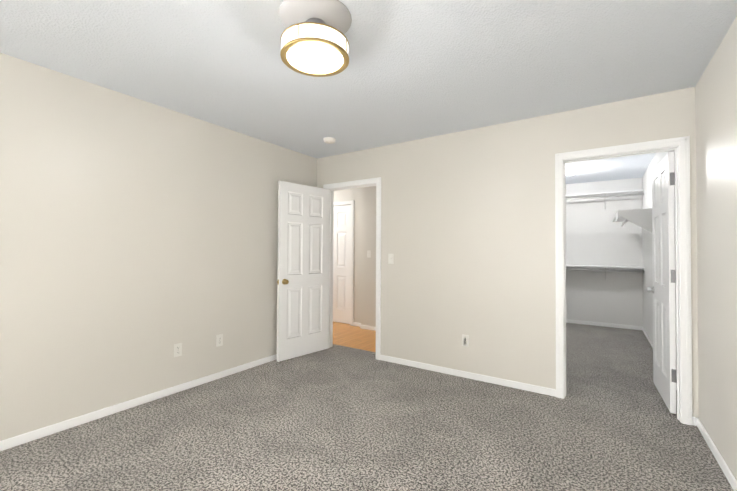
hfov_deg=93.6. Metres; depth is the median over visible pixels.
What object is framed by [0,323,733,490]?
floor carpet
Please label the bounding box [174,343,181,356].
electrical outlet
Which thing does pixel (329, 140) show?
smoke detector
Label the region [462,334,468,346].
electrical outlet
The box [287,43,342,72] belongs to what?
diffuser
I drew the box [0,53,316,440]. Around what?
wall
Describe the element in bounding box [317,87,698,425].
wall
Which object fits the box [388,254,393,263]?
light switch
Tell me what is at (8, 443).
baseboard
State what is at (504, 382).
baseboard
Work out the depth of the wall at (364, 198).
5.61 m
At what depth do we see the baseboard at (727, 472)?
2.08 m
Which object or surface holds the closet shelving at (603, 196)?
attached to the wall at (596, 235)
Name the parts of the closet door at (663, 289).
knob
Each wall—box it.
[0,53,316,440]
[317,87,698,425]
[334,186,375,326]
[566,178,642,325]
[642,16,736,479]
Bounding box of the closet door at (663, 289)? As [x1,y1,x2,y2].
[646,152,675,413]
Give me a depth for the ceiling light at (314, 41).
1.75 m
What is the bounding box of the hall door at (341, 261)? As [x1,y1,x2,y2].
[333,205,350,323]
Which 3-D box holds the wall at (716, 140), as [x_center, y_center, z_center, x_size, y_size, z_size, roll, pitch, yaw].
[2.261,0.064,2.213,0.120,2.477,8.070,0,-1,34]
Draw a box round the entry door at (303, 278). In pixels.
[277,181,329,361]
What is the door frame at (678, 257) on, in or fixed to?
attached to the wall at (468, 229)
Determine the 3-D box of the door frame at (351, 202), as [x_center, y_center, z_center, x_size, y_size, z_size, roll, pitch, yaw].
[-0.617,0.293,6.078,0.880,2.115,0.020,0,-1,34]
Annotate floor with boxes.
[333,322,375,351]
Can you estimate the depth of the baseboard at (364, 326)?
5.57 m
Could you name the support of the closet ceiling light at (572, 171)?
attached to the ceiling
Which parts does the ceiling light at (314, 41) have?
frame, lamp shade, stem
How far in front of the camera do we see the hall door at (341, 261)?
6.01 m
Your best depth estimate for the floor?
5.03 m
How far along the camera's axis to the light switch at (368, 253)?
5.55 m
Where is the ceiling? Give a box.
[0,0,736,183]
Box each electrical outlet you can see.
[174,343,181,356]
[216,334,222,346]
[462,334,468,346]
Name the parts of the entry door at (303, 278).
knob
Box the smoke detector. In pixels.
[323,137,335,143]
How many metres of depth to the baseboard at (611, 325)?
5.86 m
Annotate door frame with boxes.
[323,177,380,359]
[334,200,353,325]
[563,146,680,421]
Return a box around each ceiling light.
[278,0,351,76]
[565,167,578,174]
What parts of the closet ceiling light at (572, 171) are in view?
lamp shade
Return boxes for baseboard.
[0,354,276,450]
[353,322,375,330]
[380,355,555,396]
[566,319,640,329]
[641,326,676,389]
[693,417,736,490]
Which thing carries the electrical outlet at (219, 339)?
attached to the wall at (138, 239)
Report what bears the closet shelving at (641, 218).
attached to the wall at (716, 140)
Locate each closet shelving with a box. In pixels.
[566,192,611,280]
[612,189,651,272]
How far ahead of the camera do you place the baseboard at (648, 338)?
4.95 m
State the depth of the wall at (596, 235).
5.90 m
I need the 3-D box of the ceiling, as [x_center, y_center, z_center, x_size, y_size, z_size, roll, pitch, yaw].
[-0.357,-1.210,3.975,6.420,0.100,8.310,0,-1,34]
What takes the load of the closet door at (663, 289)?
in the wall at (468, 229)
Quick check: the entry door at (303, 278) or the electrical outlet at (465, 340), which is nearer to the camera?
the electrical outlet at (465, 340)
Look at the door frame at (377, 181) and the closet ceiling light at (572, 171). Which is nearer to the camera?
the door frame at (377, 181)
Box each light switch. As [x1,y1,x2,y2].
[367,250,370,257]
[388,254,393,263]

